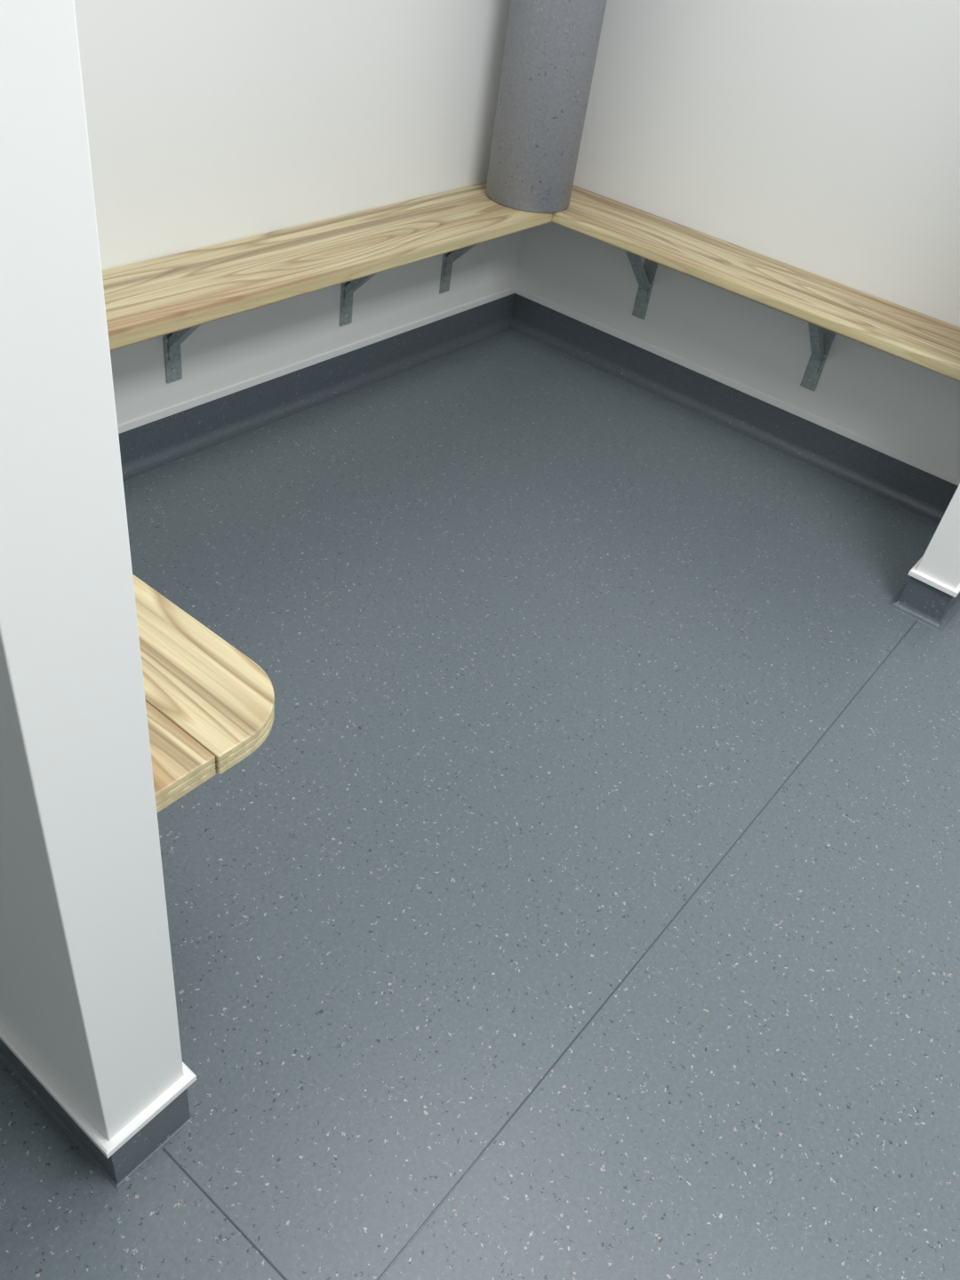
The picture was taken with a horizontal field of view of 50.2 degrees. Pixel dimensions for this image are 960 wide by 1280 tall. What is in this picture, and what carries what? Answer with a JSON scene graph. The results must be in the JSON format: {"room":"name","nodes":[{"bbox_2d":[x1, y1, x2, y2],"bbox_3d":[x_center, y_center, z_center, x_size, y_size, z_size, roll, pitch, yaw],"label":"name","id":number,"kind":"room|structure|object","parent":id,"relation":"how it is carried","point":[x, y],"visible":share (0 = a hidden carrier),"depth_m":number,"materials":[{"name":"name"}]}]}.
{"room":"changing room","nodes":[
{"label":"changing room","id":0,"kind":"room"},
{"bbox_2d":[0,0,183,1140],"bbox_3d":[-0.649,-0.629,0.615,1.164,2.400,0.094,32,44,25],"label":"wall","id":1,"kind":"structure","parent":0,"point":[87,989],"depth_m":0.67,"materials":[{"name":"white paint"}]},
{"bbox_2d":[0,1039,194,1189],"bbox_3d":[-0.802,0.252,1.348,1.169,0.088,0.105,32,44,25],"label":"baseboard","id":2,"kind":"structure","parent":1,"relation":"attached to","point":[120,1166],"depth_m":1.12,"materials":[{"name":"plastic"}]},
{"bbox_2d":[0,1021,196,1158],"bbox_3d":[-0.794,0.215,1.315,1.172,0.012,0.112,32,44,25],"label":"trim","id":3,"kind":"structure","parent":1,"relation":"attached to","point":[108,1148],"depth_m":1.07,"materials":[{"name":"white plastic"}]},
{"bbox_2d":[132,574,274,813],"bbox_3d":[-0.679,-0.130,1.243,1.076,0.028,0.253,32,44,25],"label":"bench","id":4,"kind":"object","parent":1,"relation":"attached to","point":[209,706],"depth_m":1.07,"materials":[{"name":"beige wood"}]},
{"bbox_2d":[74,0,524,424],"bbox_3d":[-1.097,-0.961,0.919,0.100,2.400,4.400,32,44,25],"label":"wall","id":5,"kind":"structure","parent":0,"point":[210,122],"depth_m":2.08,"materials":[{"name":"white paint"}]},
{"bbox_2d":[162,324,200,383],"bbox_3d":[-0.552,-0.588,2.021,0.196,0.240,0.038,32,44,25],"label":"shelf bracket","id":6,"kind":"object","parent":5,"relation":"attached to","point":[172,341],"visible":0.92,"depth_m":2.09,"materials":[{"name":"metal"}]},
{"bbox_2d":[118,293,514,481],"bbox_3d":[-0.553,-0.505,2.303,0.030,0.094,2.116,32,44,25],"label":"baseboard","id":7,"kind":"structure","parent":5,"relation":"attached to","point":[148,447],"depth_m":2.45,"materials":[{"name":"plastic"}]},
{"bbox_2d":[117,286,515,433],"bbox_3d":[-0.555,-0.554,2.272,0.004,0.018,2.116,32,44,25],"label":"trim","id":8,"kind":"structure","parent":5,"relation":"attached to","point":[155,416],"depth_m":2.41,"materials":[{"name":"white plastic"}]},
{"bbox_2d":[102,184,552,351],"bbox_3d":[-0.418,-0.740,2.029,0.236,0.028,1.624,32,44,25],"label":"bench","id":9,"kind":"object","parent":5,"relation":"attached to","point":[157,297],"visible":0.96,"depth_m":2.03,"materials":[{"name":"brown wood"}]},
{"bbox_2d":[485,0,607,213],"bbox_3d":[0.249,-1.847,1.924,0.211,1.968,0.211,32,44,25],"label":"column","id":10,"kind":"structure","parent":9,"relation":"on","point":[551,46],"depth_m":2.33,"materials":[{"name":"concrete"}]},
{"bbox_2d":[339,272,376,326],"bbox_3d":[-0.238,-0.807,2.349,0.196,0.240,0.038,32,44,25],"label":"shelf bracket","id":11,"kind":"object","parent":5,"relation":"attached to","point":[348,288],"visible":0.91,"depth_m":2.41,"materials":[{"name":"metal"}]},
{"bbox_2d":[439,244,476,293],"bbox_3d":[-0.009,-0.967,2.589,0.196,0.240,0.038,32,44,25],"label":"shelf bracket","id":12,"kind":"object","parent":5,"relation":"attached to","point":[448,258],"visible":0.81,"depth_m":2.65,"materials":[{"name":"metal"}]},
{"bbox_2d":[0,329,959,1279],"bbox_3d":[0.278,0.955,0.881,4.100,0.100,4.400,32,44,25],"label":"floor","id":13,"kind":"structure","parent":0,"point":[539,635],"depth_m":1.50,"materials":[{"name":"plastic"}]},
{"bbox_2d":[162,1147,287,1279],"bbox_3d":[0.701,1.223,0.570,2.730,0.001,0.002,32,44,25],"label":"floor seam","id":14,"kind":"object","parent":13,"relation":"attached to","point":[164,1148],"depth_m":1.09,"materials":[{"name":"plastic"}]},
{"bbox_2d":[376,620,917,1279],"bbox_3d":[-0.254,0.770,0.912,0.002,0.001,3.738,32,44,25],"label":"floor seam","id":15,"kind":"object","parent":13,"relation":"attached to","point":[829,727],"depth_m":1.35,"materials":[{"name":"plastic"}]},
{"bbox_2d":[515,0,959,477],"bbox_3d":[1.784,-0.929,1.488,3.900,2.400,0.100,32,44,25],"label":"wall","id":16,"kind":"structure","parent":0,"point":[821,138],"depth_m":2.38,"materials":[{"name":"white paint"}]},
{"bbox_2d":[625,251,657,319],"bbox_3d":[0.384,-0.919,2.614,0.038,0.240,0.196,32,44,25],"label":"shelf bracket","id":17,"kind":"object","parent":16,"relation":"attached to","point":[644,275],"visible":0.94,"depth_m":2.67,"materials":[{"name":"metal"}]},
{"bbox_2d":[480,182,959,381],"bbox_3d":[0.605,-0.867,2.397,1.387,0.028,0.236,32,44,25],"label":"bench","id":18,"kind":"object","parent":16,"relation":"attached to","point":[924,340],"depth_m":2.33,"materials":[{"name":"beige wood"}]},
{"bbox_2d":[511,293,958,523],"bbox_3d":[0.620,-0.630,2.700,1.388,0.094,0.030,32,44,25],"label":"baseboard","id":19,"kind":"structure","parent":16,"relation":"attached to","point":[921,492],"depth_m":2.68,"materials":[{"name":"plastic"}]},
{"bbox_2d":[515,286,959,485],"bbox_3d":[0.636,-0.678,2.672,1.388,0.018,0.004,32,44,25],"label":"trim","id":20,"kind":"structure","parent":16,"relation":"attached to","point":[924,467],"depth_m":2.64,"materials":[{"name":"white plastic"}]},
{"bbox_2d":[800,322,835,391],"bbox_3d":[0.771,-0.677,2.406,0.038,0.240,0.196,32,44,25],"label":"shelf bracket","id":21,"kind":"object","parent":16,"relation":"attached to","point":[821,340],"visible":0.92,"depth_m":2.46,"materials":[{"name":"metal"}]},
{"bbox_2d":[916,483,959,589],"bbox_3d":[1.214,-1.062,1.528,0.084,2.400,0.442,32,44,25],"label":"wall","id":22,"kind":"structure","parent":0,"point":[940,560],"depth_m":2.05,"materials":[{"name":"white paint"}]},
{"bbox_2d":[888,576,959,631],"bbox_3d":[1.053,-0.175,2.259,0.120,0.079,0.460,32,44,25],"label":"baseboard","id":23,"kind":"structure","parent":22,"relation":"attached to","point":[917,599],"depth_m":2.12,"materials":[{"name":"plastic"}]},
{"bbox_2d":[907,556,959,597],"bbox_3d":[1.062,-0.212,2.233,0.102,0.013,0.451,32,44,25],"label":"trim","id":24,"kind":"structure","parent":22,"relation":"attached to","point":[913,572],"depth_m":2.09,"materials":[{"name":"white plastic"}]}
]}

